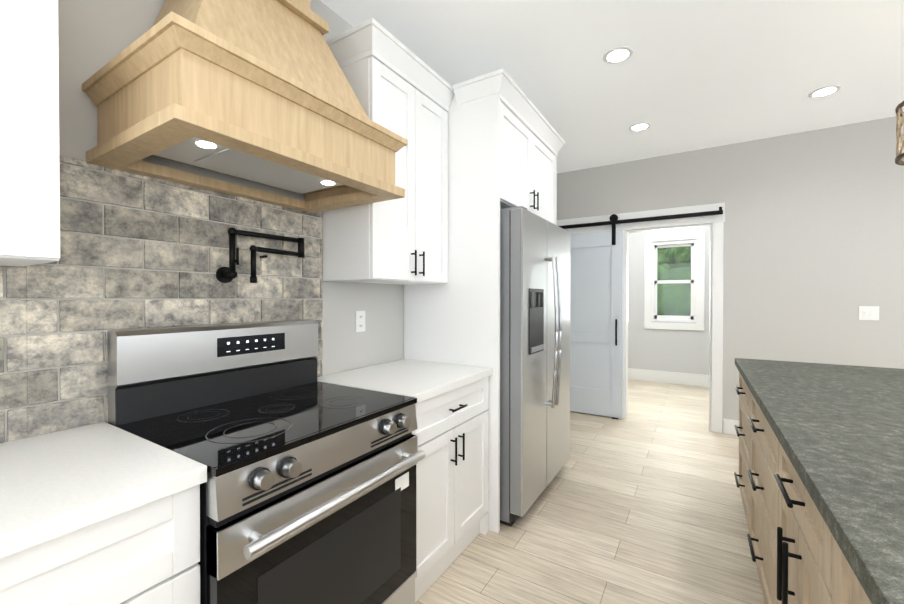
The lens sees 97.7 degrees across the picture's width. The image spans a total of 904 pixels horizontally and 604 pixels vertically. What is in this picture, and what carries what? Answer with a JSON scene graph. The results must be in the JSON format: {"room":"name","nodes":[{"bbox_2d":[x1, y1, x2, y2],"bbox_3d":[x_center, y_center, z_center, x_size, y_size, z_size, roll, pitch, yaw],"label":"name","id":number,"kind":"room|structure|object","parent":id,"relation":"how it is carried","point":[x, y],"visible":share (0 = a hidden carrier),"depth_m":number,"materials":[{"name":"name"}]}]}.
{"room":"kitchen","nodes":[
{"label":"kitchen","id":0,"kind":"room"},
{"bbox_2d":[0,0,403,375],"bbox_3d":[-0.909,-0.103,1.675,0.120,2.780,7.610,0,1,32],"label":"wall","id":1,"kind":"structure","parent":0,"point":[92,33],"depth_m":1.37,"materials":[{"name":"grey paint"}]},
{"bbox_2d":[0,0,59,266],"bbox_3d":[-1.202,-0.616,0.761,0.338,1.042,0.575,0,1,32],"label":"upper cabinet","id":2,"kind":"object","parent":1,"relation":"attached to","point":[29,150],"visible":1,"depth_m":0.86,"materials":[{"name":"white paint"}]},
{"bbox_2d":[0,155,322,442],"bbox_3d":[-1.315,-0.010,0.898,0.011,0.837,2.522,0,1,32],"label":"tile backsplash","id":3,"kind":"structure","parent":1,"relation":"attached to","point":[137,251],"depth_m":1.28,"materials":[{"name":"tile"}]},
{"bbox_2d":[216,227,304,282],"bbox_3d":[-0.764,-0.182,1.638,0.140,0.213,0.346,0,1,32],"label":"pot filler","id":4,"kind":"object","parent":3,"relation":"attached to","point":[226,274],"visible":1,"depth_m":1.55,"materials":[{"name":"black metal"}]},
{"bbox_2d":[82,0,407,212],"bbox_3d":[-0.650,-0.957,1.401,0.574,1.063,0.854,0,1,32],"label":"wood range hood","id":5,"kind":"object","parent":1,"relation":"attached to","point":[260,91],"visible":1,"depth_m":1.19,"materials":[{"name":"brown wood"}]},
{"bbox_2d":[355,311,364,331],"bbox_3d":[-0.509,0.108,2.199,0.007,0.116,0.070,0,1,32],"label":"outlet","id":6,"kind":"object","parent":1,"relation":"attached to","point":[360,320],"visible":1,"depth_m":2.19,"materials":[{"name":"white plastic"}]},
{"bbox_2d":[322,18,453,284],"bbox_3d":[-0.328,-0.674,2.120,0.387,1.135,0.693,0,1,32],"label":"upper cabinet","id":7,"kind":"object","parent":1,"relation":"attached to","point":[399,88],"visible":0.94,"depth_m":1.96,"materials":[{"name":"white paint"}]},
{"bbox_2d":[557,202,738,434],"bbox_3d":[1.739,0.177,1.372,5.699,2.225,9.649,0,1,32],"label":"door frame","id":8,"kind":"structure","parent":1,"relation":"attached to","point":[713,380],"depth_m":3.96,"materials":[{"name":"white wood"}]},
{"bbox_2d":[415,379,764,603],"bbox_3d":[1.748,1.330,1.377,5.920,0.080,9.890,0,1,32],"label":"floor","id":9,"kind":"structure","parent":0,"point":[642,503],"depth_m":2.25,"materials":[{"name":"brown wood"}]},
{"bbox_2d":[0,422,206,603],"bbox_3d":[-1.271,0.841,0.375,0.642,0.915,1.667,0,1,32],"label":"base cabinet","id":10,"kind":"object","parent":9,"relation":"on","point":[102,513],"visible":1,"depth_m":0.82,"materials":[{"name":"white paint"}]},
{"bbox_2d":[107,320,424,603],"bbox_3d":[-0.584,0.690,1.381,0.718,1.200,0.762,0,1,32],"label":"range","id":11,"kind":"object","parent":9,"relation":"on","point":[308,492],"visible":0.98,"depth_m":1.25,"materials":[{"name":"silver metal"}]},
{"bbox_2d":[317,359,492,601],"bbox_3d":[-0.230,0.826,2.048,0.642,0.915,0.734,0,1,32],"label":"base cabinet","id":12,"kind":"object","parent":9,"relation":"on","point":[451,433],"visible":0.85,"depth_m":1.88,"materials":[{"name":"white paint"}]},
{"bbox_2d":[404,69,564,532],"bbox_3d":[0.274,0.015,2.786,0.712,2.525,1.155,0,1,32],"label":"tall cabinet","id":13,"kind":"object","parent":9,"relation":"on","point":[506,142],"visible":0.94,"depth_m":2.29,"materials":[{"name":"white paint"}]},
{"bbox_2d":[500,206,569,526],"bbox_3d":[0.358,0.371,2.754,0.837,1.814,0.954,0,1,32],"label":"refrigerator","id":14,"kind":"object","parent":9,"relation":"on","point":[534,353],"visible":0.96,"depth_m":2.29,"materials":[{"name":"silver metal"}]},
{"bbox_2d":[734,358,903,603],"bbox_3d":[1.381,0.839,0.582,1.358,0.915,3.880,0,1,32],"label":"kitchen island","id":15,"kind":"object","parent":9,"relation":"on","point":[820,482],"visible":1,"depth_m":1.09,"materials":[{"name":"grey stone"}]},
{"bbox_2d":[320,0,903,172],"bbox_3d":[1.748,-1.540,1.352,5.920,0.100,9.890,0,1,32],"label":"ceiling","id":16,"kind":"structure","parent":0,"point":[690,75],"depth_m":2.45,"materials":[{"name":"white paint"}]},
{"bbox_2d":[603,46,632,63],"bbox_3d":[1.007,-1.496,2.396,0.160,0.006,0.160,0,1,-13],"label":"recessed light","id":17,"kind":"object","parent":16,"relation":"in","point":[618,55],"depth_m":2.39,"materials":[{"name":"white plastic"}]},
{"bbox_2d":[629,122,650,131],"bbox_3d":[1.616,-1.504,3.395,0.160,0.006,0.160,0,1,-13],"label":"recessed light","id":18,"kind":"object","parent":16,"relation":"in","point":[642,126],"depth_m":3.39,"materials":[{"name":"white plastic"}]},
{"bbox_2d":[808,85,840,97],"bbox_3d":[2.659,-1.500,2.818,0.160,0.006,0.160,0,1,-13],"label":"recessed light","id":19,"kind":"object","parent":16,"relation":"in","point":[828,90],"depth_m":2.81,"materials":[{"name":"white plastic"}]},
{"bbox_2d":[895,101,903,165],"bbox_3d":[2.228,-1.075,1.712,0.404,0.834,0.404,0,1,32],"label":"pendant light","id":20,"kind":"object","parent":16,"relation":"hanging from","point":[899,160],"visible":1,"depth_m":1.83,"materials":[{"name":"brown metal"}]},
{"bbox_2d":[628,227,707,374],"bbox_3d":[3.512,-0.140,6.020,4.040,2.780,0.120,0,1,32],"label":"wall","id":21,"kind":"structure","parent":0,"point":[680,351],"depth_m":6.15,"materials":[{"name":"white paint"}]},
{"bbox_2d":[644,231,704,330],"bbox_3d":[3.404,-0.311,6.062,0.800,1.460,0.120,0,1,32],"label":"room window","id":22,"kind":"structure","parent":21,"relation":"in","point":[696,281],"depth_m":6.02,"materials":[{"name":"white wood"}]},
{"bbox_2d":[708,227,709,374],"bbox_3d":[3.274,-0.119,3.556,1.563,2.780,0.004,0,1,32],"label":"wall","id":23,"kind":"structure","parent":0,"point":[708,227],"depth_m":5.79,"materials":[{"name":"white paint"}]},
{"bbox_2d":[557,116,903,432],"bbox_3d":[3.336,-0.118,3.445,5.160,2.780,0.120,0,1,32],"label":"wall","id":24,"kind":"structure","parent":0,"point":[814,242],"depth_m":3.53,"materials":[{"name":"grey paint"}]},
{"bbox_2d":[559,207,722,418],"bbox_3d":[1.828,0.159,4.228,1.765,2.212,0.102,0,1,32],"label":"sliding barn door","id":25,"kind":"structure","parent":24,"relation":"in","point":[596,323],"depth_m":4.37,"materials":[{"name":"white wood"}]},
{"bbox_2d":[859,306,878,319],"bbox_3d":[3.470,0.093,3.284,0.120,0.116,0.012,0,1,32],"label":"light switch","id":26,"kind":"object","parent":24,"relation":"attached to","point":[868,312],"visible":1,"depth_m":3.29,"materials":[{"name":"white plastic"}]},
{"label":"outside","id":27,"kind":"structure","parent":0,"visible":0},
{"bbox_3d":[11.521,1.236,18.722,21.000,0.130,29.870,0,1,32],"label":"lawn","id":28,"kind":"structure","parent":27,"visible":0},
{"bbox_2d":[657,246,690,292],"bbox_3d":[5.158,-1.130,9.912,3.577,4.753,3.348,0,1,32],"label":"tree","id":29,"kind":"object","parent":28,"relation":"on","point":[673,258],"depth_m":8.71,"materials":[{"name":"green plant"}]},
{"bbox_2d":[657,287,690,315],"bbox_3d":[5.314,0.488,8.370,10.603,2.067,2.056,0,1,32],"label":"tree","id":30,"kind":"object","parent":28,"relation":"on","point":[678,309],"depth_m":7.91,"materials":[{"name":"green plant"}]}
]}

